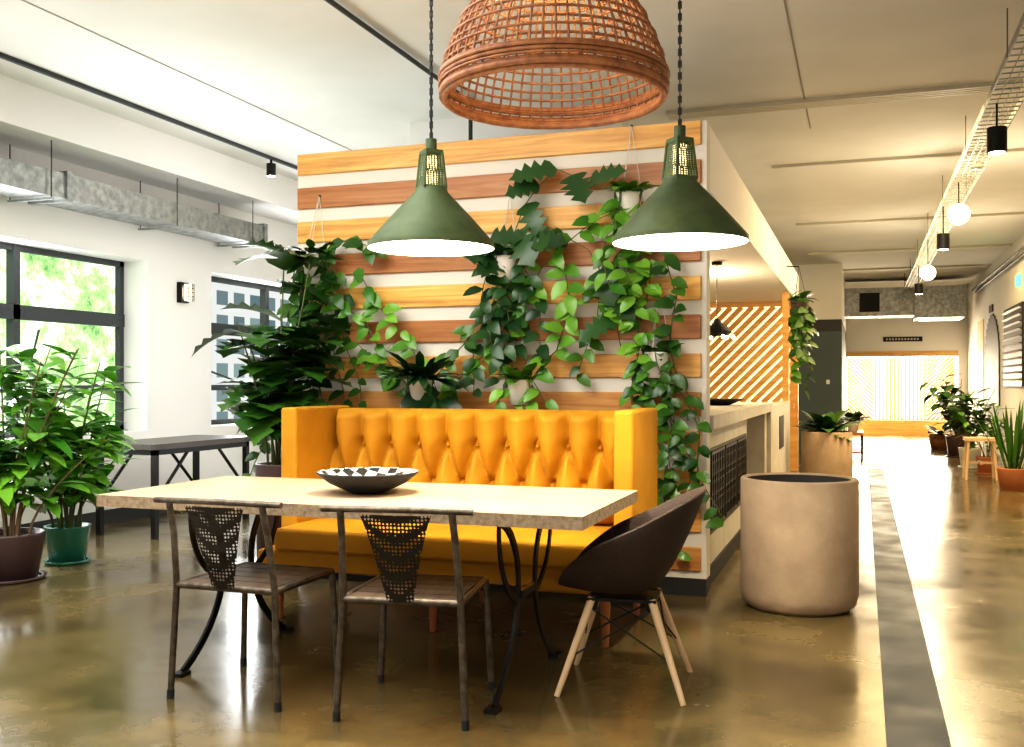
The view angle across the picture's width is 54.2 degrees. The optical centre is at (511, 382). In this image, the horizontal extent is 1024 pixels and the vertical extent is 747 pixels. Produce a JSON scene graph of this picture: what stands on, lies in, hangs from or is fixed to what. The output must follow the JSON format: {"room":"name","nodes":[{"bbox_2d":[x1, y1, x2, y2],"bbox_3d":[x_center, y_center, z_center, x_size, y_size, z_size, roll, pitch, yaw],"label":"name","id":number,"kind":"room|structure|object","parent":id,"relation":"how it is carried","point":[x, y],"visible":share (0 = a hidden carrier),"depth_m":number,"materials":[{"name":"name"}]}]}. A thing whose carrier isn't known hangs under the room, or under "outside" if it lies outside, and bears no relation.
{"room":"cafe","nodes":[
{"label":"cafe","id":0,"kind":"room"},
{"bbox_2d":[0,75,297,528],"bbox_3d":[-1.666,-0.475,14.144,0.890,3.450,30.600,0,0,19],"label":"wall","id":1,"kind":"structure","parent":0,"point":[162,334],"depth_m":9.45,"materials":[{"name":"white paint"}]},
{"bbox_2d":[0,140,267,248],"bbox_3d":[-4.585,-1.643,5.367,0.440,0.455,11.078,0,0,19],"label":"duct","id":2,"kind":"object","parent":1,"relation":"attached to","point":[25,182],"visible":0.92,"depth_m":8.50,"materials":[{"name":"grey metal"}]},
{"bbox_2d":[0,242,297,437],"bbox_3d":[-3.288,-0.350,11.375,0.502,1.600,11.500,0,0,19],"label":"window frames","id":3,"kind":"structure","parent":1,"relation":"in","point":[12,311],"depth_m":8.98,"materials":[{"name":"grey metal"}]},
{"bbox_2d":[177,282,193,302],"bbox_3d":[-3.205,-0.890,9.852,0.140,0.200,0.136,0,0,19],"label":"wall lamp","id":4,"kind":"object","parent":1,"relation":"attached to","point":[185,292],"visible":1,"depth_m":9.81,"materials":[{"name":"black metal"}]},
{"bbox_2d":[21,0,810,149],"bbox_3d":[-0.694,-2.203,5.540,4.142,0.014,8.000,0,0,19],"label":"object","id":5,"kind":"structure","parent":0,"point":[785,4],"depth_m":6.81,"materials":[{"name":"black metal"}]},
{"bbox_2d":[0,435,1023,746],"bbox_3d":[2.246,1.250,12.775,9.300,0.001,30.600,0,0,19],"label":"floor","id":6,"kind":"structure","parent":0,"point":[85,648],"depth_m":4.52,"materials":[{"name":"concrete"}]},
{"bbox_2d":[0,343,133,585],"bbox_3d":[-3.029,0.498,6.323,1.166,1.504,1.194,0,0,19],"label":"plant","id":7,"kind":"object","parent":6,"relation":"on","point":[21,548],"visible":0.99,"depth_m":6.31,"materials":[{"name":"green plant"}]},
{"bbox_2d":[0,344,141,565],"bbox_3d":[-3.126,0.490,6.872,1.266,1.520,1.291,0,0,-34],"label":"plant","id":8,"kind":"object","parent":6,"relation":"on","point":[67,542],"visible":0.62,"depth_m":6.88,"materials":[{"name":"green plant"}]},
{"bbox_2d":[96,435,249,538],"bbox_3d":[-2.914,0.870,8.701,0.650,0.760,1.400,0,0,19],"label":"side table","id":9,"kind":"object","parent":6,"relation":"on","point":[154,447],"visible":0.63,"depth_m":8.38,"materials":[{"name":"black metal"}]},
{"bbox_2d":[153,497,337,711],"bbox_3d":[-1.054,0.847,4.086,0.574,0.807,0.576,0,0,19],"label":"chair","id":10,"kind":"object","parent":6,"relation":"on","point":[269,578],"visible":0.94,"depth_m":3.88,"materials":[{"name":"metal"}]},
{"bbox_2d":[97,476,637,714],"bbox_3d":[-0.617,0.868,4.427,2.180,0.768,0.950,0,0,19],"label":"table","id":11,"kind":"object","parent":6,"relation":"on","point":[504,507],"visible":0.81,"depth_m":4.24,"materials":[{"name":"stone"}]},
{"bbox_2d":[317,467,418,493],"bbox_3d":[-0.636,0.436,4.418,0.450,0.094,0.450,0,0,19],"label":"bowl","id":12,"kind":"object","parent":11,"relation":"on","point":[355,480],"visible":1,"depth_m":4.31,"materials":[{"name":"black ceramic"}]},
{"bbox_2d":[320,505,494,730],"bbox_3d":[-0.368,0.847,3.856,0.574,0.807,0.576,0,0,11],"label":"chair","id":13,"kind":"object","parent":6,"relation":"on","point":[409,588],"visible":1,"depth_m":3.63,"materials":[{"name":"metal"}]},
{"bbox_2d":[258,405,656,647],"bbox_3d":[-0.281,0.693,5.372,1.980,1.115,0.865,0,0,19],"label":"sofa","id":14,"kind":"object","parent":6,"relation":"on","point":[587,449],"visible":0.7,"depth_m":5.39,"materials":[{"name":"leather"},{"name":"red wood"}]},
{"bbox_2d":[192,124,723,560],"bbox_3d":[-0.413,-0.148,5.923,3.227,2.795,0.950,0,0,19],"label":"greenery","id":15,"kind":"object","parent":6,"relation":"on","point":[303,358],"visible":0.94,"depth_m":6.07,"materials":[{"name":"green plant"}]},
{"bbox_2d":[554,486,705,705],"bbox_3d":[0.498,0.840,4.152,0.605,0.830,0.630,0,0,13],"label":"armchair","id":16,"kind":"object","parent":6,"relation":"on","point":[626,563],"visible":1,"depth_m":3.96,"materials":[{"name":"black plastic"}]},
{"bbox_2d":[710,292,797,584],"bbox_3d":[2.334,0.050,10.286,0.710,2.400,8.840,0,0,19],"label":"counter","id":17,"kind":"object","parent":6,"relation":"on","point":[770,430],"depth_m":9.81,"materials":[{"name":"beige wood"}]},
{"bbox_2d":[710,398,743,404],"bbox_3d":[1.808,0.166,8.797,0.460,0.056,0.460,0,0,19],"label":"dish","id":18,"kind":"object","parent":17,"relation":"on","point":[713,401],"visible":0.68,"depth_m":8.64,"materials":[{"name":"black"}]},
{"bbox_2d":[711,436,746,529],"bbox_3d":[1.573,0.675,7.184,0.012,0.490,1.984,0,0,19],"label":"grille","id":19,"kind":"object","parent":17,"relation":"attached to","point":[729,461],"depth_m":6.97,"materials":[{"name":"black metal"}]},
{"bbox_2d":[740,472,858,616],"bbox_3d":[1.610,0.890,5.613,0.640,0.720,0.640,0,0,19],"label":"planter","id":20,"kind":"object","parent":6,"relation":"on","point":[799,532],"visible":1,"depth_m":5.34,"materials":[{"name":"concrete"}]},
{"bbox_2d":[795,405,863,476],"bbox_3d":[3.811,0.754,11.958,0.766,0.991,0.818,0,0,39],"label":"planter","id":21,"kind":"object","parent":6,"relation":"on","point":[825,449],"visible":0.89,"depth_m":11.78,"materials":[{"name":"concrete"}]},
{"bbox_2d":[839,411,871,459],"bbox_3d":[5.711,0.855,16.799,0.647,0.790,1.116,0,0,19],"label":"plant stand","id":22,"kind":"object","parent":6,"relation":"on","point":[856,415],"visible":0.72,"depth_m":16.48,"materials":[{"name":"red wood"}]},
{"bbox_2d":[847,351,957,435],"bbox_3d":[9.298,0.260,23.964,2.419,1.980,2.220,0,0,19],"label":"screen","id":23,"kind":"object","parent":6,"relation":"on","point":[874,426],"depth_m":23.97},
{"bbox_2d":[866,437,950,746],"bbox_3d":[4.321,1.248,11.784,0.210,0.001,24.100,0,0,19],"label":"floor strip","id":24,"kind":"object","parent":6,"relation":"on","point":[914,716],"visible":1,"depth_m":4.79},
{"bbox_2d":[927,424,954,449],"bbox_3d":[8.062,0.970,18.882,0.634,0.560,0.719,0,0,-39],"label":"basket","id":25,"kind":"object","parent":6,"relation":"on","point":[938,440],"visible":0.8,"depth_m":18.77,"materials":[{"name":"wicker"}]},
{"bbox_2d":[919,374,991,457],"bbox_3d":[7.532,0.546,16.846,1.255,1.409,1.174,0,0,-7],"label":"plant","id":26,"kind":"object","parent":6,"relation":"on","point":[952,443],"visible":0.49,"depth_m":16.79,"materials":[{"name":"green plant"}]},
{"bbox_2d":[929,387,996,468],"bbox_3d":[6.726,0.657,14.710,1.021,1.187,0.983,0,0,10],"label":"plant","id":27,"kind":"object","parent":6,"relation":"on","point":[973,452],"visible":0.8,"depth_m":14.69,"materials":[{"name":"green plant"}]},
{"bbox_2d":[962,437,997,480],"bbox_3d":[6.093,0.981,13.018,0.396,0.542,0.396,0,0,19],"label":"stool","id":28,"kind":"object","parent":6,"relation":"on","point":[967,440],"visible":0.95,"depth_m":12.91,"materials":[{"name":"brown wood"}]},
{"bbox_2d":[955,406,1013,474],"bbox_3d":[6.596,0.785,13.843,0.925,0.931,0.809,0,0,19],"label":"plant","id":29,"kind":"object","parent":6,"relation":"on","point":[985,469],"visible":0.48,"depth_m":13.72,"materials":[{"name":"green plant"}]},
{"bbox_2d":[969,400,1023,490],"bbox_3d":[5.820,0.689,11.636,0.830,1.122,0.511,0,0,-7],"label":"snake plant","id":30,"kind":"object","parent":6,"relation":"on","point":[1010,478],"visible":1,"depth_m":11.61,"materials":[{"name":"green plant"}]},
{"bbox_2d":[0,0,1023,288],"bbox_3d":[2.246,-2.200,12.775,9.300,0.001,30.600,0,0,19],"label":"ceiling","id":31,"kind":"structure","parent":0,"point":[307,64],"depth_m":7.35,"materials":[{"name":"grey paint"}]},
{"bbox_2d":[0,52,296,176],"bbox_3d":[-3.547,-2.104,6.274,0.088,0.192,11.500,0,0,19],"label":"ceiling track","id":32,"kind":"object","parent":31,"relation":"attached to","point":[270,167],"depth_m":8.02,"materials":[{"name":"black metal"}]},
{"bbox_2d":[324,0,472,139],"bbox_3d":[-1.425,-1.870,4.586,0.060,0.660,6.716,0,0,19],"label":"conduit","id":33,"kind":"object","parent":31,"relation":"attached to","point":[470,123],"depth_m":6.37,"materials":[{"name":"black metal"}]},
{"bbox_2d":[367,0,494,256],"bbox_3d":[-0.350,-1.390,4.329,0.550,1.620,0.550,0,0,19],"label":"pendant light","id":34,"kind":"object","parent":31,"relation":"hanging from","point":[430,223],"visible":1,"depth_m":4.25,"materials":[{"name":"green metal"}]},
{"bbox_2d":[438,0,669,129],"bbox_3d":[0.143,-1.588,3.467,0.801,1.224,0.801,0,0,19],"label":"pendant light","id":35,"kind":"object","parent":31,"relation":"hanging from","point":[574,48],"visible":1,"depth_m":3.27,"materials":[{"name":"brown wicker"}]},
{"bbox_2d":[612,0,748,251],"bbox_3d":[0.684,-1.385,4.073,0.550,1.630,0.550,0,0,19],"label":"pendant light","id":36,"kind":"object","parent":31,"relation":"hanging from","point":[680,215],"visible":1,"depth_m":4.00,"materials":[{"name":"green metal"}]},
{"bbox_2d":[845,285,965,321],"bbox_3d":[8.193,-1.675,21.289,2.600,0.690,1.040,0,0,19],"label":"duct","id":37,"kind":"object","parent":31,"relation":"attached to","point":[948,302],"visible":0.84,"depth_m":20.88,"materials":[{"name":"grey"}]},
{"bbox_2d":[298,105,797,596],"bbox_3d":[1.330,-0.475,10.550,2.740,3.450,9.005,0,0,19],"label":"wall","id":38,"kind":"structure","parent":0,"point":[756,270],"depth_m":6.39,"materials":[{"name":"beige paint"}]},
{"bbox_2d":[297,120,700,571],"bbox_3d":[-0.169,-0.218,6.311,2.708,2.645,0.022,0,0,19],"label":"planks","id":39,"kind":"object","parent":38,"relation":"attached to","point":[652,135],"depth_m":6.29,"materials":[{"name":"brown wood"}]},
{"bbox_2d":[710,261,734,339],"bbox_3d":[1.944,-0.782,9.491,0.338,0.735,0.298,0,0,19],"label":"pendant light","id":40,"kind":"object","parent":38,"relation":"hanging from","point":[717,328],"visible":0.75,"depth_m":9.43,"materials":[{"name":"black metal"}]},
{"bbox_2d":[786,266,818,400],"bbox_3d":[3.397,-0.577,11.704,0.386,1.600,0.549,0,0,19],"label":"vine","id":41,"kind":"object","parent":38,"relation":"hanging from","point":[798,310],"visible":1,"depth_m":11.66,"materials":[{"name":"green plant"}]},
{"bbox_2d":[710,307,789,401],"bbox_3d":[3.405,-0.400,14.573,1.400,1.500,0.001,0,0,19],"label":"slatted panel","id":42,"kind":"object","parent":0,"point":[744,308],"depth_m":14.56,"materials":[{"name":"brown wood"}]},
{"bbox_2d":[710,301,795,407],"bbox_3d":[3.296,-0.400,14.262,1.453,1.500,0.060,0,0,19],"label":"lattice","id":43,"kind":"object","parent":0,"point":[772,304],"depth_m":14.22,"materials":[{"name":"brown wood"}]},
{"bbox_2d":[666,79,1023,270],"bbox_3d":[5.068,-2.185,13.345,3.750,0.030,12.440,0,0,19],"label":"ceiling beams","id":44,"kind":"structure","parent":0,"point":[974,88],"depth_m":7.93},
{"bbox_2d":[792,263,967,449],"bbox_3d":[5.892,-0.475,23.040,8.600,3.450,8.815,0,0,19],"label":"wall","id":45,"kind":"structure","parent":0,"point":[826,282],"depth_m":18.58,"materials":[{"name":"grey paint"}]},
{"bbox_2d":[849,356,945,418],"bbox_3d":[10.052,-0.475,26.147,3.000,3.450,0.001,0,0,19],"label":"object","id":46,"kind":"object","parent":45,"relation":"attached to","point":[932,357],"visible":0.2,"depth_m":26.14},
{"bbox_2d":[883,336,921,341],"bbox_3d":[8.953,-1.005,22.916,0.840,0.110,0.022,0,0,19],"label":"sign","id":47,"kind":"object","parent":45,"relation":"attached to","point":[885,339],"visible":1,"depth_m":22.91,"materials":[{"name":"black metal"}]},
{"bbox_2d":[903,8,1023,292],"bbox_3d":[5.436,-2.014,10.970,1.411,0.372,20.300,0,0,19],"label":"cable tray","id":48,"kind":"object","parent":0,"point":[925,251],"depth_m":8.67,"materials":[{"name":"white metal"}]},
{"bbox_2d":[968,234,1023,466],"bbox_3d":[6.494,-0.475,11.289,0.300,3.450,30.600,0,0,19],"label":"wall","id":49,"kind":"structure","parent":0,"point":[1001,292],"depth_m":17.46,"materials":[{"name":"paint"}]},
{"bbox_2d":[977,274,1023,446],"bbox_3d":[8.543,-0.190,17.696,0.066,2.880,6.350,0,0,19],"label":"window","id":50,"kind":"structure","parent":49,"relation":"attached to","point":[1013,320],"depth_m":17.29,"materials":[{"name":"white glass"}]},
{"label":"outside","id":51,"kind":"structure","parent":0,"visible":0},
{"bbox_2d":[0,249,114,430],"bbox_3d":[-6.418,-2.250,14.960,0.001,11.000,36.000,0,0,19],"label":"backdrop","id":52,"kind":"structure","parent":51,"point":[45,281],"depth_m":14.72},
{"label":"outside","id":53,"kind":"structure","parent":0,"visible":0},
{"bbox_2d":[211,282,293,419],"bbox_3d":[-2.593,-2.750,24.375,0.001,10.000,15.700,0,0,19],"label":"building","id":54,"kind":"structure","parent":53,"point":[222,295],"depth_m":17.64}
]}

